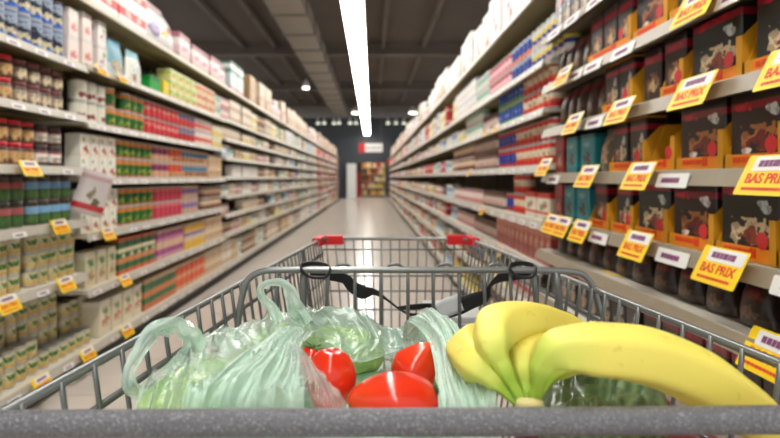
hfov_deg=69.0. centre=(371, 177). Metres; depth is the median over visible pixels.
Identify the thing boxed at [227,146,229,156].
food box
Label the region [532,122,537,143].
can
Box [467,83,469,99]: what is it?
food box
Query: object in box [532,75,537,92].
can
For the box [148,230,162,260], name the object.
carton
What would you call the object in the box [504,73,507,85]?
can
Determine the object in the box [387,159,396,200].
display
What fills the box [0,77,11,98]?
jar
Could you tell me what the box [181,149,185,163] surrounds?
can
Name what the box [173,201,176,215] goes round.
can
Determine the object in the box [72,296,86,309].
can
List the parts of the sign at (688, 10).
price panel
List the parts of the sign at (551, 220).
price panel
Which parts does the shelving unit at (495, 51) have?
price rail, price rail, price rail, price rail, price rail, price rail, price rail, shelf, shelf, shelf, shelf, shelf, shelf, panel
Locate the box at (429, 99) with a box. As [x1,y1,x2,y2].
[428,95,430,112]
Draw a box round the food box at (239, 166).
[238,165,240,175]
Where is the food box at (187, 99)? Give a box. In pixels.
[183,95,190,104]
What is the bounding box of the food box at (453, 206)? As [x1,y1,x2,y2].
[453,206,463,218]
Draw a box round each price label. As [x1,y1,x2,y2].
[6,37,20,46]
[7,394,21,403]
[11,103,25,109]
[12,231,26,238]
[35,48,47,56]
[37,289,49,296]
[38,108,50,114]
[63,169,73,173]
[63,362,74,371]
[64,60,74,67]
[65,114,75,119]
[93,235,101,239]
[93,289,101,295]
[97,126,105,130]
[111,334,119,341]
[112,282,119,287]
[113,180,121,183]
[530,222,536,228]
[546,175,559,183]
[547,25,560,41]
[563,10,579,29]
[567,67,583,82]
[583,57,602,74]
[584,115,603,129]
[585,0,601,11]
[588,230,607,245]
[601,270,623,276]
[610,40,635,61]
[655,173,689,187]
[655,247,689,268]
[714,0,737,11]
[769,275,779,296]
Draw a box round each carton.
[74,251,94,288]
[81,297,109,337]
[82,248,105,283]
[93,245,115,279]
[94,292,120,330]
[104,238,125,275]
[107,287,131,323]
[117,236,133,272]
[117,283,140,317]
[121,234,140,269]
[130,232,148,266]
[132,278,150,311]
[139,231,154,263]
[139,275,157,306]
[146,272,163,302]
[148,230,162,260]
[152,269,169,298]
[153,229,167,258]
[157,227,173,256]
[159,266,175,295]
[166,226,178,253]
[166,264,181,291]
[169,225,182,251]
[172,262,185,288]
[174,223,188,249]
[176,259,190,285]
[178,222,192,248]
[183,257,195,283]
[187,221,196,246]
[188,255,199,280]
[191,220,200,244]
[192,253,204,277]
[201,220,203,243]
[496,217,499,241]
[500,218,502,242]
[503,219,506,244]
[507,220,509,246]
[510,221,514,248]
[515,223,518,251]
[519,224,522,253]
[523,225,528,255]
[529,227,533,258]
[534,229,538,261]
[539,230,544,264]
[545,233,558,266]
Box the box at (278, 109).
[277,107,280,119]
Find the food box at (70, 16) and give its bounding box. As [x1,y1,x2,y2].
[63,6,77,37]
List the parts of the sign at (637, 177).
price panel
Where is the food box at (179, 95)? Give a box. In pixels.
[177,92,182,100]
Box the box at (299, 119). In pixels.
[298,117,300,132]
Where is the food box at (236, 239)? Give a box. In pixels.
[228,238,237,247]
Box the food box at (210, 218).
[201,217,211,228]
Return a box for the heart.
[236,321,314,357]
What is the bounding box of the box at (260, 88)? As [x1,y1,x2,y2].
[256,82,264,109]
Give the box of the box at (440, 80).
[437,75,442,102]
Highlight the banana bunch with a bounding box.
[446,301,779,437]
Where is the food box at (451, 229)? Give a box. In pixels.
[449,227,459,233]
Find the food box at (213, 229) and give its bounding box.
[212,228,214,239]
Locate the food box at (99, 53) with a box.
[93,45,106,69]
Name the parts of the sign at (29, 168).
price panel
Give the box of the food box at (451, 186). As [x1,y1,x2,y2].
[450,185,460,196]
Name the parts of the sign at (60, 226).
price panel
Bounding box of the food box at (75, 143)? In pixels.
[65,133,89,155]
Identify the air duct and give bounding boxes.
[263,0,346,115]
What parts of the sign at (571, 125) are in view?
price panel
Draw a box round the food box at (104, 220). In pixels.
[99,209,108,229]
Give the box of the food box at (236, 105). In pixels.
[235,102,237,113]
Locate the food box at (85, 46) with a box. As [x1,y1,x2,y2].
[78,38,92,64]
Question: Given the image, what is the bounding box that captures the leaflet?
[69,168,113,217]
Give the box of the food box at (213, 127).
[211,125,215,135]
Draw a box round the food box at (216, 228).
[215,227,218,237]
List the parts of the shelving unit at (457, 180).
shelf, shelf, shelf, panel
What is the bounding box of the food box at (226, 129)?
[225,127,228,137]
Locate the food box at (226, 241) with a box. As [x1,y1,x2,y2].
[223,240,227,251]
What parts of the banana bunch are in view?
crown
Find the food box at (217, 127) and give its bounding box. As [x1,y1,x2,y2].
[216,126,218,136]
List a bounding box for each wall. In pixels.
[301,118,414,162]
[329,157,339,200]
[340,163,346,197]
[347,163,388,194]
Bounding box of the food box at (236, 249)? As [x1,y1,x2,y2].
[235,247,237,257]
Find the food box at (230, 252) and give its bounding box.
[229,250,231,261]
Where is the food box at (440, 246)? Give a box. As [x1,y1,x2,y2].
[438,244,446,252]
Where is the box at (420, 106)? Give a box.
[419,103,421,123]
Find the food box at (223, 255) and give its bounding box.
[222,253,224,265]
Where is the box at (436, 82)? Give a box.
[435,82,436,104]
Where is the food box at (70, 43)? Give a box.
[63,34,78,62]
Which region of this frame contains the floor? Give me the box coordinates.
[28,195,530,437]
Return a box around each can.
[0,2,3,32]
[0,240,6,258]
[0,258,6,277]
[0,277,6,296]
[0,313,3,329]
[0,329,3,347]
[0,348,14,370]
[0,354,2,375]
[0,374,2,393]
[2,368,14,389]
[4,0,17,10]
[4,7,17,37]
[4,311,15,326]
[4,324,15,343]
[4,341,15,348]
[6,273,19,292]
[7,238,20,256]
[7,256,19,274]
[7,343,26,364]
[15,362,25,382]
[16,302,26,321]
[16,319,26,337]
[17,0,29,15]
[17,13,30,43]
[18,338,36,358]
[20,252,36,269]
[20,269,36,287]
[21,235,37,252]
[26,355,37,375]
[27,298,37,316]
[27,314,37,332]
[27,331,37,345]
[30,0,41,20]
[31,19,41,47]
[37,250,47,266]
[37,266,46,283]
[37,295,46,312]
[37,327,47,344]
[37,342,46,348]
[37,348,48,368]
[38,233,47,250]
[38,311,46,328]
[42,0,52,26]
[42,24,52,51]
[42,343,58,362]
[47,248,55,264]
[47,263,56,280]
[47,291,56,308]
[47,306,56,323]
[47,322,56,339]
[48,232,56,248]
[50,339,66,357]
[53,0,62,30]
[53,29,62,55]
[56,246,64,261]
[56,261,65,277]
[56,301,69,318]
[57,234,64,246]
[57,316,69,332]
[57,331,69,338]
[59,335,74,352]
[63,298,77,313]
[65,229,73,244]
[65,244,73,259]
[65,258,73,274]
[67,79,86,100]
[67,100,86,120]
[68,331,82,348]
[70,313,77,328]
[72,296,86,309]
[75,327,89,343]
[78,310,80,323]
[86,82,95,103]
[87,103,95,122]
[96,85,104,105]
[96,105,104,123]
[105,87,114,107]
[105,107,114,125]
[115,93,129,111]
[115,109,122,127]
[115,139,121,158]
[116,158,120,177]
[117,188,123,206]
[117,207,123,225]
[121,159,127,177]
[121,187,131,205]
[122,140,128,158]
[123,112,129,128]
[124,206,131,224]
[128,141,133,159]
[128,159,133,177]
[130,95,136,113]
[130,114,136,130]
[131,187,138,204]
[132,205,138,222]
[134,142,139,159]
[134,160,139,177]
[137,98,143,115]
[137,115,143,131]
[139,187,145,204]
[139,204,145,221]
[140,143,145,159]
[140,160,145,177]
[144,100,149,117]
[144,117,149,132]
[146,144,150,160]
[146,161,150,177]
[146,186,158,202]
[146,187,151,203]
[146,204,151,220]
[150,102,154,118]
[150,119,155,134]
[151,145,157,160]
[151,161,157,177]
[152,203,158,219]
[155,104,159,119]
[156,120,160,135]
[158,146,162,161]
[158,162,162,177]
[159,186,163,201]
[159,202,163,217]
[160,105,164,121]
[161,121,164,135]
[163,146,167,161]
[163,162,167,177]
[164,186,168,201]
[164,202,168,217]
[165,107,169,122]
[165,123,169,136]
[168,147,172,162]
[168,162,172,177]
[168,186,172,200]
[168,201,172,216]
[170,109,173,123]
[170,124,173,137]
[173,148,177,162]
[173,163,177,177]
[173,186,176,200]
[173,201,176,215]
[174,110,178,124]
[174,125,177,138]
[175,185,186,199]
[177,148,180,162]
[177,163,181,177]
[177,186,181,199]
[177,200,181,214]
[178,112,182,126]
[178,126,182,139]
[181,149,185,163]
[182,163,185,177]
[182,199,186,213]
[183,113,186,127]
[183,127,186,140]
[186,150,189,163]
[186,164,189,177]
[187,115,190,128]
[187,128,190,141]
[187,185,190,198]
[187,199,190,212]
[190,150,193,163]
[190,164,193,177]
[190,185,193,198]
[191,116,194,129]
[191,130,194,141]
[191,199,194,211]
[463,211,471,223]
[465,212,475,224]
[467,188,476,200]
[468,127,470,137]
[469,144,471,157]
[469,213,476,226]
[470,115,472,125]
[470,189,472,201]
[471,157,474,169]
[472,143,474,156]
[472,214,474,227]
[477,111,479,121]
[477,122,479,133]
[477,189,483,203]
[479,77,481,91]
[479,92,481,102]
[480,109,491,120]
[480,121,483,132]
[480,190,483,203]
[481,248,490,265]
[484,73,486,87]
[484,88,486,99]
[487,70,490,85]
[487,86,489,97]
[489,70,491,84]
[492,68,494,82]
[492,83,494,93]
[495,65,497,80]
[495,80,497,91]
[498,62,500,78]
[498,78,500,89]
[499,97,501,110]
[499,110,501,124]
[499,134,501,150]
[499,151,501,167]
[501,60,503,75]
[501,76,503,87]
[502,95,504,108]
[502,109,504,123]
[502,133,504,150]
[502,151,505,167]
[504,56,507,73]
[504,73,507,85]
[505,93,507,106]
[505,107,507,122]
[505,132,507,149]
[505,150,507,166]
[507,193,509,210]
[508,53,511,70]
[508,70,511,82]
[508,91,511,105]
[508,105,511,120]
[508,131,511,148]
[508,149,511,166]
[510,193,513,211]
[512,50,514,67]
[512,67,514,79]
[512,89,514,103]
[512,104,514,119]
[512,129,515,148]
[512,148,515,166]
[513,280,516,289]
[514,174,516,193]
[514,194,517,212]
[515,46,518,64]
[515,64,518,77]
[515,86,518,101]
[515,102,518,118]
[516,128,519,147]
[516,148,519,165]
[517,174,520,193]
[517,280,521,293]
[518,194,520,213]
[519,43,522,61]
[519,61,522,74]
[519,84,523,99]
[519,99,522,116]
[520,127,523,146]
[520,147,523,165]
[521,174,535,193]
[521,194,524,214]
[522,275,538,298]
[523,39,526,58]
[523,58,526,72]
[523,97,527,114]
[524,81,527,96]
[524,125,527,145]
[524,146,527,165]
[527,35,531,55]
[527,55,531,69]
[528,78,532,94]
[528,95,532,112]
[528,124,532,144]
[528,145,532,165]
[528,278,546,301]
[532,31,536,51]
[532,51,536,65]
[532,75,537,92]
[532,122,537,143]
[533,92,537,110]
[533,144,537,164]
[537,27,540,47]
[537,47,540,62]
[537,120,542,142]
[538,72,542,89]
[538,90,541,108]
[538,143,542,164]
[540,281,551,286]
[540,285,551,289]
[541,22,545,44]
[541,44,545,59]
[542,87,547,106]
[543,69,547,86]
[543,119,547,141]
[543,142,547,158]
[546,18,550,35]
[546,44,550,58]
[548,65,558,83]
[548,92,565,106]
[548,116,560,140]
[548,141,555,164]
[551,13,555,31]
[551,42,560,58]
[557,38,564,56]
[563,33,581,51]
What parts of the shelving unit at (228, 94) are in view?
panel, shelf, shelf, shelf, shelf, kick plate, shelf, shelf, price rail, price rail, price rail, price rail, price rail, price rail, price rail, price rail, price rail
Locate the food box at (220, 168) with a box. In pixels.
[219,167,221,177]
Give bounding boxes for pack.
[146,0,172,51]
[432,88,434,108]
[447,69,450,91]
[451,62,454,86]
[455,55,460,82]
[466,31,475,69]
[474,24,482,60]
[489,0,501,43]
[502,0,513,28]
[514,0,526,14]
[514,435,699,437]
[552,265,560,294]
[555,182,573,215]
[556,0,562,27]
[556,133,577,172]
[561,274,567,299]
[563,0,570,21]
[565,185,576,221]
[567,136,580,172]
[568,275,577,310]
[571,0,579,15]
[577,186,595,220]
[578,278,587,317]
[580,0,588,7]
[581,133,607,171]
[588,290,597,321]
[592,12,603,54]
[596,183,616,219]
[599,295,611,321]
[604,2,618,47]
[606,61,619,104]
[612,300,626,322]
[614,119,630,161]
[617,184,638,224]
[619,0,636,37]
[620,54,643,99]
[627,307,643,325]
[631,115,666,160]
[637,0,662,29]
[639,185,673,230]
[644,45,664,101]
[644,314,661,329]
[662,321,679,336]
[665,30,692,86]
[674,186,721,238]
[680,328,705,348]
[682,97,731,157]
[693,3,756,75]
[706,340,731,364]
[722,186,779,249]
[732,86,779,154]
[732,352,763,390]
[757,0,779,57]
[764,379,779,404]
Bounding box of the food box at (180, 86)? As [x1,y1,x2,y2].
[177,82,183,93]
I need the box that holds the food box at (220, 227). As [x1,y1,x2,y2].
[219,225,221,236]
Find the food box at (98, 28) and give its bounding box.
[92,20,105,47]
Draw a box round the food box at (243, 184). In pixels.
[236,182,245,192]
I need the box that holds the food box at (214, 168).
[213,167,215,177]
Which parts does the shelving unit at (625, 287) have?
price rail, shelf, price rail, shelf, price rail, price rail, price rail, price rail, price rail, shelf, shelf, shelf, shelf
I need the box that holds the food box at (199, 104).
[197,100,201,108]
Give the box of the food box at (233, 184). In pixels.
[226,183,234,193]
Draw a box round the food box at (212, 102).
[210,98,214,107]
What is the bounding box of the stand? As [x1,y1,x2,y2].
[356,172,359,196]
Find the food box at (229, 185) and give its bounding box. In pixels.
[221,184,231,194]
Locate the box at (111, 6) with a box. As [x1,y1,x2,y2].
[92,0,117,16]
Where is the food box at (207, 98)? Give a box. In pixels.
[206,96,209,105]
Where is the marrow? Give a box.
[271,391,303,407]
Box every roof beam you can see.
[193,44,463,56]
[260,82,435,90]
[283,101,424,107]
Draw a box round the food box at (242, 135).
[241,134,244,141]
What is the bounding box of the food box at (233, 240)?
[232,239,234,249]
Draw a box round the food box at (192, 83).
[190,79,195,90]
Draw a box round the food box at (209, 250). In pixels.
[202,249,211,261]
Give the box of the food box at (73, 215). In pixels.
[70,212,90,233]
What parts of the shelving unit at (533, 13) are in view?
price rail, shelf, price rail, price rail, price rail, price rail, price rail, price rail, shelf, shelf, shelf, shelf, shelf, shelf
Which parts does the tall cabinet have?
door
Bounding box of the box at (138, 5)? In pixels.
[122,0,145,16]
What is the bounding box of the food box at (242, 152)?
[241,151,244,158]
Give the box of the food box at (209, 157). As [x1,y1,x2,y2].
[207,155,211,165]
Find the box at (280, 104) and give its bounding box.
[277,101,284,122]
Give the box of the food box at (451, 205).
[451,205,459,217]
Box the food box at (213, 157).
[212,155,214,166]
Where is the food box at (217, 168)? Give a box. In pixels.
[216,167,218,177]
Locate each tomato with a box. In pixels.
[301,341,323,387]
[305,347,356,407]
[347,371,438,407]
[391,342,434,384]
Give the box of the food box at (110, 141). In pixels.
[107,137,114,157]
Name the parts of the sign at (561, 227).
price panel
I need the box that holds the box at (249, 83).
[243,75,255,103]
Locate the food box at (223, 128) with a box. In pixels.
[219,126,224,136]
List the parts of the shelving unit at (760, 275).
price rail, price rail, price rail, price rail, shelf, shelf, price rail, shelf, price rail, shelf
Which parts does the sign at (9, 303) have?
price panel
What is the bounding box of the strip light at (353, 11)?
[340,0,369,134]
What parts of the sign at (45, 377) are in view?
price panel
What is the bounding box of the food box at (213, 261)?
[212,259,215,270]
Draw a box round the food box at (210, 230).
[208,229,211,240]
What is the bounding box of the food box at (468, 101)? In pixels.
[467,98,469,111]
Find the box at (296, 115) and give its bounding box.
[296,115,297,130]
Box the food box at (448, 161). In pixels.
[447,160,453,171]
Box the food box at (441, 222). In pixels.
[440,221,448,232]
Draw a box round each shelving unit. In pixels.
[0,0,88,408]
[6,0,156,365]
[94,41,198,323]
[148,67,226,298]
[184,85,246,278]
[210,98,261,264]
[230,108,273,253]
[245,116,283,245]
[258,122,291,238]
[268,127,297,233]
[277,131,303,228]
[284,135,308,224]
[290,138,312,221]
[295,140,316,218]
[300,143,319,216]
[304,145,322,213]
[308,147,324,211]
[311,149,326,210]
[314,150,329,208]
[317,151,331,206]
[320,152,332,205]
[324,155,335,203]
[326,156,337,201]
[391,155,402,201]
[393,153,405,207]
[394,152,406,208]
[395,150,408,207]
[396,149,410,212]
[398,147,413,213]
[399,145,415,216]
[401,143,418,220]
[403,140,422,222]
[405,137,426,226]
[408,134,431,230]
[411,129,436,235]
[415,125,443,241]
[419,118,451,248]
[424,110,462,256]
[431,100,475,266]
[440,86,493,284]
[452,67,513,294]
[469,36,555,308]
[495,0,595,300]
[535,0,681,390]
[631,0,779,437]
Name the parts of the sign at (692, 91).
price panel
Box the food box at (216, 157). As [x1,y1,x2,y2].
[215,156,218,166]
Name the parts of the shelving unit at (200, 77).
upright post, panel, shelf, shelf, shelf, kick plate, shelf, shelf, shelf, price rail, price rail, price rail, price rail, price rail, price rail, price rail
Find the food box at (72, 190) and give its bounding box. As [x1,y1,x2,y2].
[69,189,75,211]
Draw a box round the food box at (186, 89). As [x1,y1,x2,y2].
[183,85,189,96]
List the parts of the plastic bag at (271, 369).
handle, handle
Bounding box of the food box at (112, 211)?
[109,208,116,227]
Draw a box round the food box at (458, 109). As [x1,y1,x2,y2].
[457,106,459,117]
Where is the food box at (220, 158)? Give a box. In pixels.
[219,156,221,166]
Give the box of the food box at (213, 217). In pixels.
[206,216,215,227]
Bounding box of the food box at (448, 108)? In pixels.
[445,105,452,117]
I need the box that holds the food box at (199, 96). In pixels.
[197,92,201,101]
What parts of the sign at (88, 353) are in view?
price panel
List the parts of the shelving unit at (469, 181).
price rail, price rail, price rail, price rail, shelf, shelf, shelf, shelf, upright post, panel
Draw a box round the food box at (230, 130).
[229,128,231,138]
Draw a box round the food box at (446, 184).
[446,184,454,195]
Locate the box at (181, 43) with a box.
[170,31,189,61]
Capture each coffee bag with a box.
[558,233,568,253]
[568,240,578,256]
[578,238,592,261]
[589,242,606,266]
[603,244,618,270]
[616,256,633,277]
[633,255,657,285]
[655,261,682,294]
[678,267,707,304]
[706,281,745,317]
[740,283,779,332]
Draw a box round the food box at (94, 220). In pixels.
[91,216,98,231]
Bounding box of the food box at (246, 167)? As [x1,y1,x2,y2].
[245,166,247,175]
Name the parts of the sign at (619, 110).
price panel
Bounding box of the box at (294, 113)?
[291,110,295,129]
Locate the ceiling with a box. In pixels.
[147,0,491,117]
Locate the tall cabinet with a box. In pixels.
[347,164,356,198]
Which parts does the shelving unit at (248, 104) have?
upright post, panel, shelf, shelf, shelf, shelf, shelf, shelf, kick plate, price rail, price rail, price rail, price rail, price rail, price rail, price rail, price rail, price rail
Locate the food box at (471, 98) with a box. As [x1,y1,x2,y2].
[470,96,472,108]
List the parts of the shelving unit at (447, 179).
shelf, shelf, shelf, panel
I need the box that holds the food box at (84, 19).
[77,11,91,40]
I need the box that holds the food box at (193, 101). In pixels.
[191,98,196,106]
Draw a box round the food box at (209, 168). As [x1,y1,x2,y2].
[207,166,212,177]
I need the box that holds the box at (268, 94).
[265,88,271,113]
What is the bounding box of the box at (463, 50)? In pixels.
[461,42,465,75]
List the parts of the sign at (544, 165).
price panel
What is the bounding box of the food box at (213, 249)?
[206,248,215,259]
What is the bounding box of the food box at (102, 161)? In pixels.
[98,157,106,173]
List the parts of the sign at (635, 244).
price panel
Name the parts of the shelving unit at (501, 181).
price rail, price rail, price rail, price rail, price rail, price rail, price rail, price rail, shelf, shelf, shelf, shelf, shelf, shelf, upright post, panel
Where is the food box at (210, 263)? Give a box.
[209,261,211,272]
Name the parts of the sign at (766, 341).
price panel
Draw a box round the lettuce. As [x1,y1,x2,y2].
[136,356,235,408]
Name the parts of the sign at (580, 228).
price panel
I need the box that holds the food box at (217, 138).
[216,137,218,146]
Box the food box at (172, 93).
[169,88,176,98]
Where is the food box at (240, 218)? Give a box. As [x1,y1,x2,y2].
[232,217,241,226]
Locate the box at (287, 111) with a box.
[285,108,290,125]
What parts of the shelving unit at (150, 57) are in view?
upright post, panel, shelf, shelf, shelf, kick plate, shelf, shelf, shelf, price rail, price rail, price rail, price rail, price rail, price rail, price rail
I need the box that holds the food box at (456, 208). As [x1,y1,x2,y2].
[455,207,465,219]
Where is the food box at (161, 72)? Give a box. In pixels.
[157,68,176,80]
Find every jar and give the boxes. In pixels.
[0,54,11,78]
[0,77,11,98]
[0,118,7,141]
[0,141,7,163]
[0,175,9,201]
[0,202,10,228]
[7,120,21,142]
[7,142,21,164]
[8,175,23,201]
[9,201,23,227]
[10,81,26,102]
[11,58,26,82]
[20,122,33,143]
[20,144,33,160]
[22,176,37,200]
[23,200,38,225]
[26,63,39,85]
[26,85,39,104]
[32,145,47,165]
[33,124,47,145]
[37,176,49,199]
[37,199,49,223]
[39,67,50,89]
[39,88,50,107]
[47,126,60,146]
[47,146,60,165]
[48,176,59,198]
[49,199,60,219]
[50,71,61,92]
[50,91,62,109]
[59,176,70,197]
[59,198,69,220]
[474,214,482,229]
[476,155,478,169]
[478,139,480,153]
[478,216,480,231]
[480,138,482,153]
[480,154,482,168]
[480,216,489,232]
[482,137,484,153]
[482,153,484,168]
[482,217,492,233]
[483,189,485,204]
[484,153,486,168]
[485,137,486,152]
[485,189,487,205]
[485,218,494,234]
[487,115,489,128]
[487,136,489,152]
[487,152,489,168]
[487,219,489,235]
[488,189,497,205]
[489,135,491,151]
[489,152,491,168]
[489,219,495,236]
[490,114,492,128]
[490,190,492,206]
[492,113,494,127]
[492,134,493,151]
[492,151,494,167]
[492,220,495,237]
[493,190,495,207]
[494,133,501,150]
[494,151,498,167]
[494,221,495,239]
[495,111,498,124]
[495,190,498,207]
[498,190,509,208]
[501,191,512,209]
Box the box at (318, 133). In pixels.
[316,132,320,144]
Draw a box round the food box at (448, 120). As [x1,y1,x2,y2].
[445,117,452,126]
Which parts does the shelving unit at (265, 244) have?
upright post, panel, shelf, shelf, shelf, kick plate, price rail, price rail, price rail, price rail, price rail, price rail, price rail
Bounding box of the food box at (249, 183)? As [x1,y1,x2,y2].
[248,182,250,191]
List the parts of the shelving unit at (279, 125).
panel, shelf, shelf, shelf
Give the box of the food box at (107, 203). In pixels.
[104,195,108,208]
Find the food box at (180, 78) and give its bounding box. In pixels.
[177,72,183,84]
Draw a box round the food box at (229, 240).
[227,239,231,250]
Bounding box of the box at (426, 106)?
[425,103,427,116]
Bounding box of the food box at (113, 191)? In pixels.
[109,188,116,207]
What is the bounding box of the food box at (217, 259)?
[216,257,218,268]
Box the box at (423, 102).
[422,102,423,119]
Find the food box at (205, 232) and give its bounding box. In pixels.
[204,230,207,242]
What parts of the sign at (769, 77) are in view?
price panel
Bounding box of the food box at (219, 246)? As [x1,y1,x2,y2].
[213,245,221,256]
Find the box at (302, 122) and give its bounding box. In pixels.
[301,120,303,134]
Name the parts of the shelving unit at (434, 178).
shelf, panel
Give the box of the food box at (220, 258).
[219,256,221,266]
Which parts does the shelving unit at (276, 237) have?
panel, shelf, shelf, shelf, kick plate, price rail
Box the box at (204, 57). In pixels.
[201,51,208,73]
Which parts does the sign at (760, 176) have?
price panel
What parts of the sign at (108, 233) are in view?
price panel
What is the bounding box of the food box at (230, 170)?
[225,165,235,175]
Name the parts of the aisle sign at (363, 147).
sign panel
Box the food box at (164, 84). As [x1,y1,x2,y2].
[161,80,168,95]
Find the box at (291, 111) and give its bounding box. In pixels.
[291,111,292,127]
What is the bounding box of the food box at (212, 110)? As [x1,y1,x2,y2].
[210,106,214,113]
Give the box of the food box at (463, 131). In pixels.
[462,129,465,140]
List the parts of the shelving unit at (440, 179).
shelf, shelf, panel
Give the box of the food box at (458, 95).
[457,93,459,107]
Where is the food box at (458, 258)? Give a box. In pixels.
[456,254,463,260]
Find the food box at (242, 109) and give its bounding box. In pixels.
[240,107,244,116]
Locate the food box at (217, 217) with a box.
[216,216,218,226]
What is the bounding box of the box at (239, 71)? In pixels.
[237,66,242,95]
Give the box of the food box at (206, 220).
[195,218,208,230]
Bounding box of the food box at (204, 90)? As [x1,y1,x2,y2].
[202,86,206,95]
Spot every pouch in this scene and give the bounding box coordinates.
[106,36,122,74]
[123,48,140,83]
[558,51,569,73]
[561,89,574,124]
[566,39,579,72]
[568,85,582,117]
[574,32,589,69]
[577,81,592,118]
[584,30,591,64]
[587,75,603,117]
[599,75,605,113]
[601,128,613,171]
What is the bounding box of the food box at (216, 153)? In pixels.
[214,144,224,156]
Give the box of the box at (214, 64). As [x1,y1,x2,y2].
[208,55,219,80]
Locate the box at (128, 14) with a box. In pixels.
[118,0,145,33]
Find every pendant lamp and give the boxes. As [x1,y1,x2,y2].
[302,79,309,88]
[351,107,359,113]
[408,107,417,113]
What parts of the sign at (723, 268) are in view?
price panel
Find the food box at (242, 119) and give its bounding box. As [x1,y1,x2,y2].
[240,116,244,125]
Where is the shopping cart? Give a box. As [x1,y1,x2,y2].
[0,234,779,437]
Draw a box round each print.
[1,296,13,301]
[577,222,586,226]
[584,168,593,171]
[586,63,596,70]
[588,120,597,125]
[591,234,601,240]
[614,47,627,56]
[616,100,628,106]
[620,251,638,257]
[623,184,641,186]
[631,234,645,240]
[634,165,648,169]
[660,178,679,182]
[660,252,678,261]
[671,98,698,106]
[674,9,701,24]
[685,76,706,86]
[696,273,728,284]
[711,251,736,261]
[740,187,779,190]
[744,360,775,376]
[758,159,779,166]
[760,78,779,85]
[761,336,779,349]
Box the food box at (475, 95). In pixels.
[473,93,476,106]
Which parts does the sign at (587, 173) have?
price panel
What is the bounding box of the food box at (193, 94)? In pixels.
[190,89,196,99]
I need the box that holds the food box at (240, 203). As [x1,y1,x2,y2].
[236,199,244,209]
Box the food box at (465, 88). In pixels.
[464,86,466,101]
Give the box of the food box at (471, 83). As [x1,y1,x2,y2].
[470,80,472,96]
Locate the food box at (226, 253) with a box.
[225,251,228,263]
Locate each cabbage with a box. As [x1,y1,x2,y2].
[313,325,383,374]
[538,374,667,437]
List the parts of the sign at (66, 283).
price panel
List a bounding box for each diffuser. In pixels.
[341,0,364,36]
[347,37,365,63]
[352,64,366,80]
[355,81,367,93]
[357,94,367,103]
[359,104,368,111]
[361,112,368,118]
[362,119,368,123]
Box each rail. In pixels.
[193,0,298,103]
[237,0,316,103]
[377,0,389,103]
[401,0,444,103]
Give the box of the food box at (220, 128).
[219,127,221,137]
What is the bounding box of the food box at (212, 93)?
[211,91,214,99]
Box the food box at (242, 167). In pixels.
[241,166,244,175]
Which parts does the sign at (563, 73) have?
price panel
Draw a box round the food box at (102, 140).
[99,136,106,156]
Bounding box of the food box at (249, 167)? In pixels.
[248,166,250,175]
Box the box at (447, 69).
[443,67,450,95]
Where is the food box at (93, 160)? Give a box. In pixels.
[90,156,97,170]
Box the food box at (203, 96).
[202,94,205,103]
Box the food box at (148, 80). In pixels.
[141,74,160,91]
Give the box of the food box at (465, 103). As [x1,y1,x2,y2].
[464,100,466,113]
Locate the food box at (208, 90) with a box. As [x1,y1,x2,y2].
[207,88,210,97]
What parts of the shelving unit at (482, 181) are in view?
price rail, price rail, price rail, price rail, price rail, price rail, shelf, shelf, shelf, upright post, panel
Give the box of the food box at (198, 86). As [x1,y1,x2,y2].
[196,83,201,93]
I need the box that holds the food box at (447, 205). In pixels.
[445,203,453,214]
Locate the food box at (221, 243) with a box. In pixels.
[216,242,224,253]
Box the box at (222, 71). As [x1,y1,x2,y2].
[220,66,224,84]
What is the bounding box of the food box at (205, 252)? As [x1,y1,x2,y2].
[197,251,207,263]
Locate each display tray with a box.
[588,10,636,62]
[589,196,616,229]
[602,67,643,113]
[609,126,664,171]
[610,201,638,233]
[633,0,675,38]
[635,204,673,242]
[649,124,681,169]
[660,50,692,96]
[669,0,679,19]
[669,208,721,250]
[676,121,731,169]
[689,22,756,82]
[716,219,779,267]
[725,121,779,167]
[745,38,769,73]
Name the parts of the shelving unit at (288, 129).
panel, shelf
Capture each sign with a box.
[0,292,22,315]
[18,160,43,175]
[30,371,51,388]
[50,218,71,234]
[56,275,76,292]
[79,345,97,362]
[94,63,108,76]
[100,227,116,240]
[116,72,128,83]
[118,273,132,287]
[120,322,134,338]
[359,83,382,152]
[479,206,485,214]
[492,122,499,132]
[534,158,552,175]
[541,213,559,233]
[551,63,573,88]
[551,215,572,237]
[561,111,584,134]
[567,219,591,243]
[573,165,599,187]
[602,95,635,125]
[617,229,653,262]
[619,161,657,189]
[666,69,718,111]
[669,0,711,30]
[690,245,750,291]
[733,154,779,196]
[735,325,779,382]
[752,49,779,91]
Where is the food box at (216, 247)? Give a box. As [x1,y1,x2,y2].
[209,246,217,257]
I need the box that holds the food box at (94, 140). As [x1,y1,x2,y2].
[90,135,98,156]
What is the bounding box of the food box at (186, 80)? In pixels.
[184,76,189,87]
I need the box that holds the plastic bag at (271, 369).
[121,278,497,437]
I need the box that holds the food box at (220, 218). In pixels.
[210,215,221,225]
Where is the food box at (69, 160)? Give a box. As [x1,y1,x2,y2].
[64,155,89,177]
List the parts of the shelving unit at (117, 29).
panel, shelf, shelf, shelf, shelf, shelf, shelf, kick plate, shelf, price rail, price rail, price rail, price rail, price rail, price rail, price rail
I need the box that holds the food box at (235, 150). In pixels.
[234,149,237,157]
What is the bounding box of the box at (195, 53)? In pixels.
[190,44,200,68]
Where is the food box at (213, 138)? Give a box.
[211,136,215,146]
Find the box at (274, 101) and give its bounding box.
[272,100,276,116]
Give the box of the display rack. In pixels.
[361,163,386,196]
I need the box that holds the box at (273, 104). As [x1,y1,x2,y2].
[272,101,274,115]
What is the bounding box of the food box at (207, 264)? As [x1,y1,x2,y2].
[205,262,208,274]
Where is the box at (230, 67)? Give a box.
[219,60,236,91]
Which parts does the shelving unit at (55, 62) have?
shelf, shelf, shelf, price rail, shelf, price rail, shelf, price rail, price rail, price rail, kick plate, price rail, shelf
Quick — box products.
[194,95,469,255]
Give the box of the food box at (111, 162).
[107,158,115,177]
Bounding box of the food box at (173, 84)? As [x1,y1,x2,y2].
[160,78,177,90]

